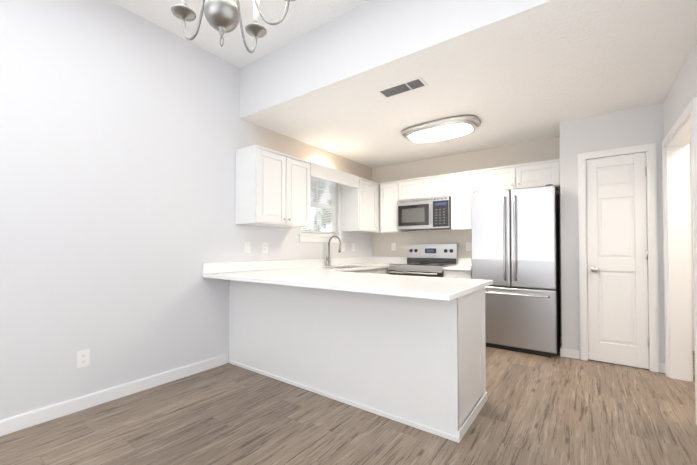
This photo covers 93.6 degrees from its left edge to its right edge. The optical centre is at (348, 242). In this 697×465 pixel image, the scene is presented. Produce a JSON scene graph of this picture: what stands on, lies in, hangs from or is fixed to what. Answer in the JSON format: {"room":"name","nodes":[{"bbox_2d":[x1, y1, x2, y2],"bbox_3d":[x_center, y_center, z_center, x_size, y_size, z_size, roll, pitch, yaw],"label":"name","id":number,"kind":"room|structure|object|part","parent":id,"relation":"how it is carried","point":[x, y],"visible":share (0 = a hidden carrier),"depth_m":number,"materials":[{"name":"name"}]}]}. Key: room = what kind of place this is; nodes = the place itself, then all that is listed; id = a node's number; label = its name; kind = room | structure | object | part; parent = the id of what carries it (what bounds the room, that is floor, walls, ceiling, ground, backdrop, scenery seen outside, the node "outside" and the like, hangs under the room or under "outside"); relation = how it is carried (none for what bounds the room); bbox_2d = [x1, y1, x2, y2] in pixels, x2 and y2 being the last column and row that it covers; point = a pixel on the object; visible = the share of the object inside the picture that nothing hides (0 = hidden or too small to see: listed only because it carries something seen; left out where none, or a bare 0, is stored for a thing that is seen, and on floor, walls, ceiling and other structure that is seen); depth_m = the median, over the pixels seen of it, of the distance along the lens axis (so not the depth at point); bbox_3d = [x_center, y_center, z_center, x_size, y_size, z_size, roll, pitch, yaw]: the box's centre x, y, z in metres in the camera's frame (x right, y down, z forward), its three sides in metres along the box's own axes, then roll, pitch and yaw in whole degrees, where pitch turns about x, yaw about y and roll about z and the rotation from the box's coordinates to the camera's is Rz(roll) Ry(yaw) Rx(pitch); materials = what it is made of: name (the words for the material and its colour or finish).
{"room":"kitchen","nodes":[
{"label":"kitchen","id":0,"kind":"room"},
{"bbox_2d":[0,0,371,419],"bbox_3d":[-1.734,-0.377,2.599,0.120,3.100,7.307,-1,-1,36],"label":"wall","id":1,"kind":"structure","parent":0,"point":[125,134],"depth_m":2.46,"materials":[{"name":"paint"}]},
{"bbox_2d":[77,349,89,367],"bbox_3d":[-1.860,0.814,2.296,0.007,0.116,0.072,-1,-1,36],"label":"electrical outlet","id":2,"kind":"object","parent":1,"relation":"attached to","point":[83,358],"visible":1,"depth_m":2.29,"materials":[{"name":"white plastic"}]},
{"bbox_2d":[0,353,227,435],"bbox_3d":[-2.471,1.108,1.447,0.016,0.093,4.378,-1,-1,36],"label":"baseboard","id":3,"kind":"structure","parent":1,"relation":"attached to","point":[30,419],"depth_m":2.37,"materials":[{"name":"white paint"}]},
{"bbox_2d":[244,242,249,252],"bbox_3d":[-1.054,0.052,3.417,0.009,0.116,0.072,-1,-1,36],"label":"light switch","id":4,"kind":"object","parent":1,"relation":"attached to","point":[246,247],"visible":1,"depth_m":3.41,"materials":[{"name":"white plastic"}]},
{"bbox_2d":[262,242,267,252],"bbox_3d":[-0.920,0.055,3.603,0.007,0.116,0.072,-1,-1,36],"label":"electrical outlet","id":5,"kind":"object","parent":1,"relation":"attached to","point":[264,247],"visible":1,"depth_m":3.60,"materials":[{"name":"white plastic"}]},
{"bbox_2d":[235,145,309,227],"bbox_3d":[-0.775,-0.557,3.514,0.358,0.750,0.770,-1,-1,36],"label":"upper cabinet","id":6,"kind":"object","parent":1,"relation":"attached to","point":[272,188],"visible":1,"depth_m":3.29,"materials":[{"name":"white paint"}]},
{"bbox_2d":[302,176,335,234],"bbox_3d":[-0.425,-0.507,4.428,0.040,0.818,0.758,-1,-1,36],"label":"window","id":7,"kind":"structure","parent":1,"relation":"in","point":[327,208],"depth_m":4.55,"materials":[{"name":"white paint"}]},
{"bbox_2d":[301,176,337,235],"bbox_3d":[-0.385,-0.507,4.398,0.034,0.812,0.748,-1,-1,36],"label":"window blinds","id":8,"kind":"object","parent":7,"relation":"attached to","point":[328,184],"visible":0.73,"depth_m":4.44,"materials":[{"name":"white plastic"}]},
{"bbox_2d":[298,234,341,242],"bbox_3d":[-0.393,-0.050,4.393,0.135,0.095,0.855,-1,-1,36],"label":"window sill","id":9,"kind":"structure","parent":1,"relation":"attached to","point":[312,238],"depth_m":4.28,"materials":[{"name":"white paint"}]},
{"bbox_2d":[310,162,358,187],"bbox_3d":[-0.270,-0.841,4.240,0.322,0.162,0.988,-1,-1,36],"label":"valance board","id":10,"kind":"object","parent":1,"relation":"attached to","point":[319,171],"visible":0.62,"depth_m":4.08,"materials":[{"name":"white paint"}]},
{"bbox_2d":[341,177,383,232],"bbox_3d":[0.284,-0.533,4.972,0.358,0.750,0.854,-1,-1,36],"label":"upper cabinet","id":11,"kind":"object","parent":1,"relation":"attached to","point":[360,209],"visible":0.92,"depth_m":4.68,"materials":[{"name":"white paint"}]},
{"bbox_2d":[109,0,368,67],"bbox_3d":[-1.079,-1.901,0.487,3.690,0.120,4.620,-1,-1,36],"label":"ceiling","id":12,"kind":"structure","parent":0,"point":[302,17],"depth_m":2.67,"materials":[{"name":"white paint"}]},
{"bbox_2d":[171,0,295,52],"bbox_3d":[-0.439,-1.242,1.106,0.490,1.178,0.501,-1,-1,36],"label":"chandelier","id":13,"kind":"object","parent":12,"relation":"hanging from","point":[222,17],"visible":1,"depth_m":1.10,"materials":[{"name":"silver metal"}]},
{"bbox_2d":[0,344,696,464],"bbox_3d":[0.440,1.182,1.312,5.120,0.060,7.820,-1,-1,36],"label":"floor","id":14,"kind":"structure","parent":0,"point":[557,409],"depth_m":2.07,"materials":[{"name":"wood"}]},
{"bbox_2d":[228,280,275,378],"bbox_3d":[-0.701,0.755,3.292,0.712,0.862,0.673,-1,-1,36],"label":"base cabinet","id":15,"kind":"object","parent":14,"relation":"on","point":[252,305],"depth_m":3.02,"materials":[{"name":"white paint"}]},
{"bbox_2d":[276,284,315,392],"bbox_3d":[-0.228,0.750,2.949,0.456,0.862,0.673,-1,-1,36],"label":"base cabinet","id":16,"kind":"object","parent":14,"relation":"on","point":[295,305],"depth_m":2.69,"materials":[{"name":"white paint"}]},
{"bbox_2d":[316,288,367,410],"bbox_3d":[0.142,0.745,2.679,0.460,0.862,0.673,-1,-1,36],"label":"base cabinet","id":17,"kind":"object","parent":14,"relation":"on","point":[341,316],"depth_m":2.41,"materials":[{"name":"white paint"}]},
{"bbox_2d":[342,267,387,273],"bbox_3d":[0.065,0.773,4.399,0.650,0.859,2.007,-1,-1,36],"label":"base cabinet","id":18,"kind":"object","parent":14,"relation":"on","point":[379,271],"visible":0.04,"depth_m":4.30,"materials":[{"name":"white paint"}]},
{"bbox_2d":[202,256,406,280],"bbox_3d":[-0.213,0.272,4.020,0.659,0.130,2.963,-1,-1,36],"label":"countertop","id":19,"kind":"structure","parent":18,"relation":"on","point":[238,271],"depth_m":3.71,"materials":[{"name":"white stone"}]},
{"bbox_2d":[326,235,340,265],"bbox_3d":[-0.204,0.108,4.324,0.231,0.405,0.107,-1,-1,36],"label":"faucet","id":20,"kind":"object","parent":19,"relation":"on","point":[329,261],"visible":1,"depth_m":4.37,"materials":[{"name":"silver metal"}]},
{"bbox_2d":[389,244,457,276],"bbox_3d":[1.026,0.610,4.510,0.756,1.190,0.700,-1,-1,36],"label":"range","id":21,"kind":"object","parent":14,"relation":"on","point":[429,260],"visible":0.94,"depth_m":4.58,"materials":[{"name":"silver metal"}]},
{"bbox_2d":[368,287,486,442],"bbox_3d":[0.584,0.740,2.359,0.632,0.862,0.673,-1,-1,36],"label":"base cabinet","id":22,"kind":"object","parent":14,"relation":"on","point":[419,363],"depth_m":2.09,"materials":[{"name":"white paint"}]},
{"bbox_2d":[246,268,492,300],"bbox_3d":[0.136,0.297,2.541,1.640,0.030,0.976,-1,-1,36],"label":"countertop","id":23,"kind":"structure","parent":22,"relation":"on","point":[315,273],"depth_m":2.28,"materials":[{"name":"white stone"}]},
{"bbox_2d":[444,270,471,278],"bbox_3d":[1.490,0.770,4.203,0.343,0.859,0.650,-1,-1,36],"label":"base cabinet","id":24,"kind":"object","parent":14,"relation":"on","point":[457,274],"visible":0.12,"depth_m":3.96,"materials":[{"name":"white paint"}]},
{"bbox_2d":[442,258,471,270],"bbox_3d":[1.492,0.275,4.214,0.347,0.130,0.645,-1,-1,36],"label":"countertop","id":25,"kind":"structure","parent":24,"relation":"on","point":[464,264],"depth_m":4.25,"materials":[{"name":"white stone"}]},
{"bbox_2d":[471,184,559,356],"bbox_3d":[1.947,0.298,3.822,0.838,1.790,0.704,-1,-1,36],"label":"refrigerator","id":26,"kind":"object","parent":14,"relation":"on","point":[515,245],"visible":0.9,"depth_m":3.54,"materials":[{"name":"grey metal"}]},
{"bbox_3d":[1.785,-0.013,3.604,0.798,1.174,0.152,-1,-1,36],"label":"handle","id":27,"kind":"part","parent":26,"relation":"part of","materials":[{"name":"silver metal"}]},
{"bbox_2d":[372,136,561,336],"bbox_3d":[1.539,-0.023,4.657,2.750,2.460,0.120,-1,-1,36],"label":"wall","id":28,"kind":"structure","parent":0,"point":[529,152],"depth_m":4.64,"materials":[{"name":"grey paint"}]},
{"bbox_2d":[391,243,395,249],"bbox_3d":[0.713,0.066,5.177,0.072,0.116,0.007,-1,-1,36],"label":"electrical outlet","id":29,"kind":"object","parent":28,"relation":"attached to","point":[393,246],"visible":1,"depth_m":5.17,"materials":[{"name":"white plastic"}]},
{"bbox_2d":[380,180,408,232],"bbox_3d":[0.688,-0.533,4.988,0.326,0.750,0.358,-1,-1,36],"label":"upper cabinet","id":30,"kind":"object","parent":28,"relation":"attached to","point":[389,195],"visible":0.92,"depth_m":4.87,"materials":[{"name":"white paint"}]},
{"bbox_2d":[399,173,450,199],"bbox_3d":[1.128,-0.760,4.673,0.760,0.305,0.358,-1,-1,36],"label":"upper cabinet","id":31,"kind":"object","parent":28,"relation":"attached to","point":[428,187],"visible":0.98,"depth_m":4.53,"materials":[{"name":"white paint"}]},
{"bbox_2d":[397,196,450,230],"bbox_3d":[1.100,-0.396,4.628,0.754,0.420,0.447,-1,-1,36],"label":"microwave","id":32,"kind":"object","parent":31,"relation":"attached to","point":[432,213],"visible":1,"depth_m":4.46,"materials":[{"name":"grey metal"}]},
{"bbox_2d":[451,170,476,230],"bbox_3d":[1.569,-0.543,4.349,0.330,0.750,0.358,-1,-1,36],"label":"upper cabinet","id":33,"kind":"object","parent":28,"relation":"attached to","point":[463,185],"visible":0.81,"depth_m":4.24,"materials":[{"name":"white paint"}]},
{"bbox_2d":[466,242,470,250],"bbox_3d":[1.651,0.054,4.495,0.072,0.116,0.007,-1,-1,36],"label":"electrical outlet","id":34,"kind":"object","parent":28,"relation":"attached to","point":[468,246],"visible":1,"depth_m":4.49,"materials":[{"name":"white plastic"}]},
{"bbox_2d":[476,159,559,191],"bbox_3d":[2.065,-0.774,3.992,0.897,0.300,0.358,-1,-1,36],"label":"upper cabinet","id":35,"kind":"object","parent":28,"relation":"attached to","point":[532,174],"visible":0.96,"depth_m":3.84,"materials":[{"name":"white paint"}]},
{"bbox_2d":[240,0,696,167],"bbox_3d":[1.797,-1.597,3.226,5.120,0.640,3.200,-1,-1,36],"label":"ceiling soffit","id":36,"kind":"structure","parent":0,"point":[507,72],"depth_m":2.58,"materials":[{"name":"white paint"}]},
{"bbox_2d":[325,145,339,149],"bbox_3d":[-0.207,-1.250,4.306,0.196,0.017,0.196,-1,-1,36],"label":"recessed light","id":37,"kind":"object","parent":36,"relation":"attached to","point":[332,147],"visible":1,"depth_m":4.28,"materials":[{"name":"white plastic"}]},
{"bbox_2d":[376,77,428,98],"bbox_3d":[0.445,-1.279,2.720,0.400,0.010,0.170,-1,-1,36],"label":"air vent register","id":38,"kind":"object","parent":36,"relation":"attached to","point":[405,87],"visible":1,"depth_m":2.70,"materials":[{"name":"white plastic"}]},
{"bbox_2d":[402,115,480,142],"bbox_3d":[1.005,-1.220,3.610,0.840,0.100,0.470,-1,-1,36],"label":"flush ceiling light","id":39,"kind":"object","parent":36,"relation":"attached to","point":[445,128],"visible":1,"depth_m":3.47,"materials":[{"name":"white glass"}]},
{"bbox_2d":[559,103,664,362],"bbox_3d":[2.743,-0.043,3.464,0.800,2.460,0.637,-1,-1,36],"label":"wall","id":40,"kind":"structure","parent":0,"point":[643,125],"depth_m":3.34,"materials":[{"name":"paint"}]},
{"bbox_2d":[560,337,566,356],"bbox_3d":[2.374,1.148,3.617,0.034,0.085,0.514,-1,-1,36],"label":"baseboard","id":41,"kind":"structure","parent":40,"relation":"attached to","point":[562,350],"depth_m":3.41,"materials":[{"name":"white paint"}]},
{"bbox_2d":[586,153,648,368],"bbox_3d":[2.591,0.166,3.165,0.455,2.023,0.105,-1,-1,36],"label":"pantry door","id":42,"kind":"structure","parent":40,"relation":"in","point":[617,259],"depth_m":3.17,"materials":[{"name":"white paint"}]},
{"bbox_2d":[663,40,696,137],"bbox_3d":[1.155,-0.411,0.501,0.120,3.100,7.307,-1,-1,36],"label":"wall","id":43,"kind":"structure","parent":0,"point":[682,94],"depth_m":2.42,"materials":[{"name":"paint"}]},
{"bbox_2d":[578,97,696,424],"bbox_3d":[2.375,0.128,2.706,0.783,2.096,1.216,-1,-1,36],"label":"door frame","id":44,"kind":"structure","parent":43,"relation":"attached to","point":[681,135],"depth_m":2.85,"materials":[{"name":"white paint"}]},
{"bbox_2d":[689,142,694,350],"bbox_3d":[4.072,-0.043,3.464,1.110,2.460,0.100,-1,-1,36],"label":"door","id":45,"kind":"structure","parent":0,"point":[691,234],"depth_m":3.60,"materials":[{"name":"white paint"}]},
{"label":"outside","id":46,"kind":"structure","parent":0,"visible":0},
{"bbox_2d":[301,178,331,231],"bbox_3d":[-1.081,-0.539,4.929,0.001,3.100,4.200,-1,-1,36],"label":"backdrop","id":47,"kind":"structure","parent":46,"point":[320,210],"depth_m":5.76,"materials":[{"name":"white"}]}
]}

